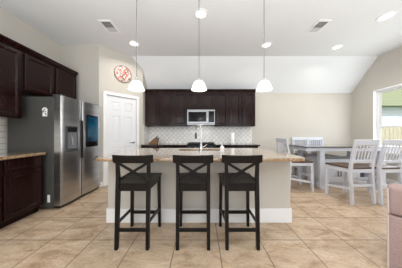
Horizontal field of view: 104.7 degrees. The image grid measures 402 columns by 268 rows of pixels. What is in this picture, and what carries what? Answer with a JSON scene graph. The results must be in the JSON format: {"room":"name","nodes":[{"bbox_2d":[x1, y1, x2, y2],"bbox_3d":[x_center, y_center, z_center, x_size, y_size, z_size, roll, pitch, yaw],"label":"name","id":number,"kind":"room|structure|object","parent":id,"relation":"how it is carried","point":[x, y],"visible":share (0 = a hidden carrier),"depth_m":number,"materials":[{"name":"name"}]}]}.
{"room":"kitchen","nodes":[
{"label":"kitchen","id":0,"kind":"room"},
{"bbox_2d":[0,6,60,96],"bbox_3d":[-3.215,-0.400,-0.107,0.150,3.200,7.385,0,0,0],"label":"wall","id":1,"kind":"structure","parent":0,"point":[12,27],"depth_m":2.81,"materials":[{"name":"paint"}]},
{"bbox_2d":[0,119,6,151],"bbox_3d":[-3.134,0.015,1.550,0.012,0.570,1.900,0,0,0],"label":"backsplash","id":2,"kind":"structure","parent":1,"relation":"attached to","point":[3,122],"depth_m":2.46,"materials":[{"name":"white tile"}]},
{"bbox_2d":[0,34,24,118],"bbox_3d":[-2.904,-0.788,2.130,0.443,1.107,0.460,0,0,0],"label":"upper cabinet","id":3,"kind":"object","parent":1,"relation":"attached to","point":[10,50],"visible":1,"depth_m":2.21,"materials":[{"name":"brown wood"}]},
{"bbox_2d":[21,46,77,98],"bbox_3d":[-2.904,-0.999,2.880,0.443,0.687,1.030,0,0,0],"label":"upper cabinet","id":4,"kind":"object","parent":1,"relation":"attached to","point":[41,76],"visible":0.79,"depth_m":2.69,"materials":[{"name":"brown wood"}]},
{"bbox_2d":[61,45,98,104],"bbox_3d":[-2.717,-0.400,3.535,0.845,3.200,0.100,0,0,0],"label":"wall","id":5,"kind":"structure","parent":0,"point":[83,59],"depth_m":3.48,"materials":[{"name":"paint"}]},
{"bbox_2d":[99,45,142,181],"bbox_3d":[-1.973,-0.400,3.878,1.011,3.200,0.100,0,0,-45],"label":"wall","id":6,"kind":"structure","parent":0,"point":[109,59],"depth_m":3.69,"materials":[{"name":"paint"}]},
{"bbox_2d":[103,91,138,186],"bbox_3d":[-1.938,0.107,3.828,0.830,2.185,0.022,0,0,-45],"label":"trim","id":7,"kind":"structure","parent":6,"relation":"attached to","point":[105,93],"depth_m":3.57,"materials":[{"name":"white paint"}]},
{"bbox_2d":[107,95,135,184],"bbox_3d":[-1.948,0.141,3.838,0.678,2.097,0.092,0,0,-45],"label":"door","id":8,"kind":"structure","parent":6,"relation":"in","point":[121,112],"depth_m":3.81,"materials":[{"name":"white paint"}]},
{"bbox_2d":[114,65,131,82],"bbox_3d":[-1.925,-1.485,3.836,0.420,0.420,0.025,0,0,-45],"label":"wall plaque","id":9,"kind":"object","parent":6,"relation":"attached to","point":[122,73],"visible":1,"depth_m":3.82,"materials":[{"name":"multicoloured ceramic"}]},
{"bbox_2d":[143,72,147,124],"bbox_3d":[-1.630,-0.281,4.440,0.100,2.961,0.480,0,0,0],"label":"wall","id":10,"kind":"structure","parent":0,"point":[144,80],"depth_m":4.33,"materials":[{"name":"paint"}]},
{"bbox_2d":[143,125,148,143],"bbox_3d":[-1.574,0.025,4.441,0.012,0.550,0.453,0,0,0],"label":"backsplash","id":11,"kind":"structure","parent":10,"relation":"attached to","point":[145,128],"depth_m":4.38,"materials":[{"name":"tile"}]},
{"bbox_2d":[0,174,387,267],"bbox_3d":[0.705,1.250,0.440,7.990,0.100,8.780,0,0,0],"label":"floor","id":12,"kind":"structure","parent":0,"point":[325,230],"depth_m":1.75,"materials":[{"name":"tile"}]},
{"bbox_2d":[0,160,1,223],"bbox_3d":[-2.779,0.760,1.610,0.682,0.880,0.598,0,0,0],"label":"base cabinet","id":13,"kind":"object","parent":12,"relation":"on","point":[0,160],"visible":1,"depth_m":1.89,"materials":[{"name":"brown wood"}]},
{"bbox_2d":[0,152,45,159],"bbox_3d":[-2.776,0.300,1.837,0.702,0.040,1.175,0,0,0],"label":"countertop","id":14,"kind":"structure","parent":13,"relation":"on","point":[3,155],"depth_m":2.15,"materials":[{"name":"beige stone"}]},
{"bbox_2d":[0,155,42,228],"bbox_3d":[-2.779,0.760,2.160,0.682,0.880,0.498,0,0,0],"label":"base cabinet","id":15,"kind":"object","parent":12,"relation":"on","point":[22,178],"visible":0.85,"depth_m":2.12,"materials":[{"name":"brown wood"}]},
{"bbox_2d":[7,94,99,207],"bbox_3d":[-2.633,0.281,2.953,0.895,1.837,0.985,0,0,0],"label":"refrigerator","id":16,"kind":"object","parent":12,"relation":"on","point":[69,134],"visible":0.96,"depth_m":2.48,"materials":[{"name":"grey metal"}]},
{"bbox_2d":[42,107,46,115],"bbox_3d":[-2.475,-0.351,2.453,0.084,0.142,0.010,0,0,0],"label":"magnet","id":17,"kind":"object","parent":16,"relation":"attached to","point":[44,110],"visible":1,"depth_m":2.45,"materials":[{"name":"paper"}]},
{"bbox_2d":[112,155,161,250],"bbox_3d":[-0.717,0.709,1.825,0.428,0.982,0.464,0,0,0],"label":"bar stool","id":18,"kind":"object","parent":12,"relation":"on","point":[132,181],"visible":1,"depth_m":1.62,"materials":[{"name":"black wood"}]},
{"bbox_2d":[141,146,185,147],"bbox_3d":[-0.978,0.760,4.352,1.173,0.880,0.628,0,0,0],"label":"base cabinet","id":19,"kind":"object","parent":12,"relation":"on","point":[141,146],"visible":0.08,"depth_m":4.06,"materials":[{"name":"brown wood"}]},
{"bbox_2d":[141,143,186,145],"bbox_3d":[-0.978,0.300,4.348,1.176,0.040,0.637,0,0,0],"label":"countertop","id":20,"kind":"structure","parent":19,"relation":"on","point":[148,144],"depth_m":4.13,"materials":[{"name":"stone"}]},
{"bbox_2d":[149,136,158,143],"bbox_3d":[-1.321,0.172,4.380,0.278,0.215,0.110,0,0,0],"label":"knife block","id":21,"kind":"object","parent":20,"relation":"on","point":[155,140],"visible":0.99,"depth_m":4.33,"materials":[{"name":"brown wood"}]},
{"bbox_2d":[173,155,213,250],"bbox_3d":[-0.083,0.709,1.825,0.428,0.982,0.464,0,0,0],"label":"bar stool","id":22,"kind":"object","parent":12,"relation":"on","point":[192,180],"visible":1,"depth_m":1.62,"materials":[{"name":"black wood"}]},
{"bbox_2d":[106,161,291,222],"bbox_3d":[-0.025,0.760,2.578,2.512,0.880,0.968,0,0,0],"label":"kitchen island","id":23,"kind":"object","parent":12,"relation":"on","point":[274,176],"visible":0.45,"depth_m":2.11,"materials":[{"name":"paint"}]},
{"bbox_2d":[94,148,304,160],"bbox_3d":[-0.043,0.300,2.450,2.595,0.040,1.300,0,0,0],"label":"island countertop","id":24,"kind":"structure","parent":23,"relation":"on","point":[159,154],"depth_m":2.23,"materials":[{"name":"beige stone"}]},
{"bbox_2d":[195,125,206,151],"bbox_3d":[-0.025,0.062,2.526,0.269,0.436,0.098,0,0,43],"label":"kitchen faucet","id":25,"kind":"object","parent":24,"relation":"on","point":[201,146],"visible":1,"depth_m":2.47,"materials":[{"name":"silver metal"}]},
{"bbox_2d":[186,142,215,147],"bbox_3d":[0.000,0.720,4.307,0.770,0.960,0.716,0,0,0],"label":"range","id":26,"kind":"object","parent":12,"relation":"on","point":[189,144],"visible":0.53,"depth_m":4.02,"materials":[{"name":"metal"}]},
{"bbox_2d":[216,146,257,147],"bbox_3d":[0.945,0.760,4.352,1.108,0.880,0.628,0,0,0],"label":"base cabinet","id":27,"kind":"object","parent":12,"relation":"on","point":[216,146],"visible":0.1,"depth_m":4.06,"materials":[{"name":"brown wood"}]},
{"bbox_2d":[215,143,259,145],"bbox_3d":[0.968,0.300,4.348,1.155,0.040,0.637,0,0,0],"label":"countertop","id":28,"kind":"structure","parent":27,"relation":"on","point":[217,144],"depth_m":4.13,"materials":[{"name":"stone"}]},
{"bbox_2d":[229,131,234,143],"bbox_3d":[0.885,0.102,4.380,0.160,0.355,0.160,0,0,0],"label":"paper towel holder","id":29,"kind":"object","parent":28,"relation":"on","point":[232,133],"visible":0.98,"depth_m":4.33,"materials":[{"name":"silver metal"}]},
{"bbox_2d":[218,155,262,250],"bbox_3d":[0.431,0.709,1.825,0.428,0.982,0.464,0,0,0],"label":"bar stool","id":30,"kind":"object","parent":12,"relation":"on","point":[241,180],"visible":1,"depth_m":1.62,"materials":[{"name":"black wood"}]},
{"bbox_2d":[276,138,313,191],"bbox_3d":[2.062,0.647,3.450,0.582,1.105,0.456,0,0,0],"label":"dining chair","id":31,"kind":"object","parent":12,"relation":"on","point":[299,164],"visible":0.56,"depth_m":3.24,"materials":[{"name":"white paint"}]},
{"bbox_2d":[292,137,316,178],"bbox_3d":[2.955,0.647,4.378,0.456,1.105,0.582,0,0,0],"label":"dining chair","id":32,"kind":"object","parent":12,"relation":"on","point":[293,138],"visible":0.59,"depth_m":4.58,"materials":[{"name":"white paint"}]},
{"bbox_2d":[307,137,336,155],"bbox_3d":[3.420,0.647,4.378,0.456,1.105,0.582,0,0,0],"label":"dining chair","id":33,"kind":"object","parent":12,"relation":"on","point":[308,138],"visible":0.26,"depth_m":4.63,"materials":[{"name":"white paint"}]},
{"bbox_2d":[283,144,401,188],"bbox_3d":[3.300,0.735,3.800,2.100,0.930,0.940,0,0,0],"label":"dining table","id":34,"kind":"object","parent":12,"relation":"on","point":[319,161],"visible":0.62,"depth_m":3.48,"materials":[{"name":"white wood"}]},
{"bbox_2d":[325,140,379,204],"bbox_3d":[2.748,0.647,2.867,0.456,1.105,0.582,0,0,-5],"label":"dining chair","id":35,"kind":"object","parent":12,"relation":"on","point":[349,168],"visible":1,"depth_m":2.66,"materials":[{"name":"white paint"}]},
{"bbox_2d":[353,140,401,204],"bbox_3d":[3.238,0.647,2.867,0.456,1.105,0.582,0,0,-5],"label":"dining chair","id":36,"kind":"object","parent":12,"relation":"on","point":[380,168],"visible":0.71,"depth_m":2.65,"materials":[{"name":"white paint"}]},
{"bbox_2d":[386,183,401,267],"bbox_3d":[2.205,0.828,1.272,0.803,0.745,0.853,0,0,-38],"label":"armchair","id":37,"kind":"object","parent":12,"relation":"on","point":[393,191],"visible":1,"depth_m":1.33,"materials":[{"name":"pink fabric"}]},
{"bbox_2d":[0,0,401,92],"bbox_3d":[0.705,-1.599,0.440,7.990,1.043,8.780,0,0,0],"label":"ceiling","id":38,"kind":"structure","parent":0,"point":[223,49],"depth_m":3.18,"materials":[{"name":"paint"}]},
{"bbox_2d":[97,20,120,32],"bbox_3d":[-1.700,-1.993,2.885,0.230,0.012,0.340,0,0,0],"label":"ceiling vent","id":39,"kind":"object","parent":38,"relation":"in","point":[108,25],"visible":1,"depth_m":2.87,"materials":[{"name":"white metal"}]},
{"bbox_2d":[128,40,139,46],"bbox_3d":[-1.480,-1.994,3.430,0.236,0.009,0.236,0,0,0],"label":"recessed light","id":40,"kind":"object","parent":38,"relation":"in","point":[131,42],"visible":0.89,"depth_m":3.42,"materials":[{"name":"white paint"}]},
{"bbox_2d":[128,0,144,91],"bbox_3d":[-0.915,-1.314,2.200,0.226,1.372,0.226,0,0,0],"label":"pendant lamp","id":41,"kind":"object","parent":38,"relation":"hanging from","point":[135,85],"visible":1,"depth_m":2.19,"materials":[{"name":"white glass"}]},
{"bbox_2d":[191,78,206,91],"bbox_3d":[-0.028,-1.314,2.200,0.226,1.372,0.226,0,0,0],"label":"pendant lamp","id":42,"kind":"object","parent":38,"relation":"hanging from","point":[198,85],"visible":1,"depth_m":2.15,"materials":[{"name":"white glass"}]},
{"bbox_2d":[194,8,207,18],"bbox_3d":[0.000,-1.994,2.580,0.236,0.009,0.236,0,0,0],"label":"recessed light","id":43,"kind":"object","parent":38,"relation":"in","point":[200,12],"visible":1,"depth_m":2.57,"materials":[{"name":"white paint"}]},
{"bbox_2d":[256,78,272,91],"bbox_3d":[0.895,-1.314,2.200,0.226,1.372,0.226,0,0,0],"label":"pendant lamp","id":44,"kind":"object","parent":38,"relation":"hanging from","point":[264,85],"visible":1,"depth_m":2.16,"materials":[{"name":"white glass"}]},
{"bbox_2d":[261,42,271,47],"bbox_3d":[1.470,-1.994,3.480,0.236,0.009,0.236,0,0,0],"label":"recessed light","id":45,"kind":"object","parent":38,"relation":"in","point":[266,44],"visible":1,"depth_m":3.47,"materials":[{"name":"white paint"}]},
{"bbox_2d":[306,20,331,32],"bbox_3d":[2.180,-1.993,2.885,0.230,0.012,0.340,0,0,0],"label":"ceiling vent","id":46,"kind":"object","parent":38,"relation":"in","point":[319,25],"visible":1,"depth_m":2.87,"materials":[{"name":"white metal"}]},
{"bbox_2d":[331,44,343,49],"bbox_3d":[3.130,-1.994,3.560,0.236,0.009,0.236,0,0,0],"label":"recessed light","id":47,"kind":"object","parent":38,"relation":"in","point":[338,46],"visible":1,"depth_m":3.57,"materials":[{"name":"white paint"}]},
{"bbox_2d":[376,11,396,21],"bbox_3d":[3.150,-1.994,2.640,0.236,0.009,0.236,0,0,0],"label":"recessed light","id":48,"kind":"object","parent":38,"relation":"in","point":[386,16],"visible":1,"depth_m":2.63,"materials":[{"name":"white paint"}]},
{"bbox_2d":[252,93,351,169],"bbox_3d":[0.705,-0.019,4.750,7.990,2.438,0.140,0,0,0],"label":"wall","id":49,"kind":"structure","parent":0,"point":[328,116],"depth_m":4.68,"materials":[{"name":"paint"}]},
{"bbox_2d":[145,89,159,126],"bbox_3d":[-1.373,-0.731,4.484,0.385,1.032,0.364,0,0,0],"label":"upper cabinet","id":50,"kind":"object","parent":49,"relation":"attached to","point":[151,95],"visible":0.87,"depth_m":4.34,"materials":[{"name":"brown wood"}]},
{"bbox_2d":[158,89,187,126],"bbox_3d":[-0.785,-0.731,4.484,0.790,1.032,0.364,0,0,0],"label":"upper cabinet","id":51,"kind":"object","parent":49,"relation":"attached to","point":[172,102],"visible":0.95,"depth_m":4.34,"materials":[{"name":"brown wood"}]},
{"bbox_2d":[149,126,251,142],"bbox_3d":[-0.020,0.025,4.674,3.120,0.550,0.012,0,0,0],"label":"backsplash","id":52,"kind":"structure","parent":49,"relation":"attached to","point":[209,133],"depth_m":4.67,"materials":[{"name":"tile"}]},
{"bbox_2d":[187,89,214,109],"bbox_3d":[0.000,-0.966,4.484,0.780,0.562,0.364,0,0,0],"label":"upper cabinet","id":53,"kind":"object","parent":49,"relation":"attached to","point":[205,100],"visible":0.9,"depth_m":4.34,"materials":[{"name":"brown wood"}]},
{"bbox_2d":[187,110,214,125],"bbox_3d":[0.000,-0.466,4.451,0.770,0.429,0.430,0,0,0],"label":"microwave oven","id":54,"kind":"object","parent":53,"relation":"attached to","point":[194,117],"visible":0.98,"depth_m":4.27,"materials":[{"name":"metal"}]},
{"bbox_2d":[214,89,241,126],"bbox_3d":[0.762,-0.731,4.484,0.745,1.032,0.364,0,0,0],"label":"upper cabinet","id":55,"kind":"object","parent":49,"relation":"attached to","point":[227,101],"visible":0.94,"depth_m":4.34,"materials":[{"name":"brown wood"}]},
{"bbox_2d":[240,89,255,126],"bbox_3d":[1.330,-0.731,4.484,0.390,1.032,0.364,0,0,0],"label":"upper cabinet","id":56,"kind":"object","parent":49,"relation":"attached to","point":[247,95],"visible":0.9,"depth_m":4.34,"materials":[{"name":"brown wood"}]},
{"bbox_2d":[352,46,401,180],"bbox_3d":[4.625,-0.400,0.440,0.150,3.200,8.480,0,0,0],"label":"wall","id":57,"kind":"structure","parent":0,"point":[386,70],"depth_m":4.14,"materials":[{"name":"paint"}]},
{"bbox_2d":[375,176,397,183],"bbox_3d":[4.542,1.145,0.480,0.016,0.110,8.360,0,0,0],"label":"baseboard","id":58,"kind":"structure","parent":57,"relation":"attached to","point":[388,181],"depth_m":3.73,"materials":[{"name":"white paint"}]},
{"bbox_2d":[373,84,401,154],"bbox_3d":[4.605,-0.333,3.225,0.170,1.625,1.810,0,0,0],"label":"window","id":59,"kind":"structure","parent":57,"relation":"in","point":[387,102],"depth_m":3.89,"materials":[{"name":"white paint"}]},
{"label":"outside","id":60,"kind":"structure","parent":0,"visible":0},
{"bbox_3d":[13.355,1.400,7.000,17.290,0.100,26.000,0,0,0],"label":"lawn","id":61,"kind":"structure","parent":60,"visible":0},
{"bbox_2d":[381,127,401,149],"bbox_3d":[10.000,0.486,7.485,8.800,1.729,0.170,0,0,0],"label":"fence","id":62,"kind":"object","parent":61,"relation":"on","point":[388,133],"visible":0.02,"depth_m":7.40,"materials":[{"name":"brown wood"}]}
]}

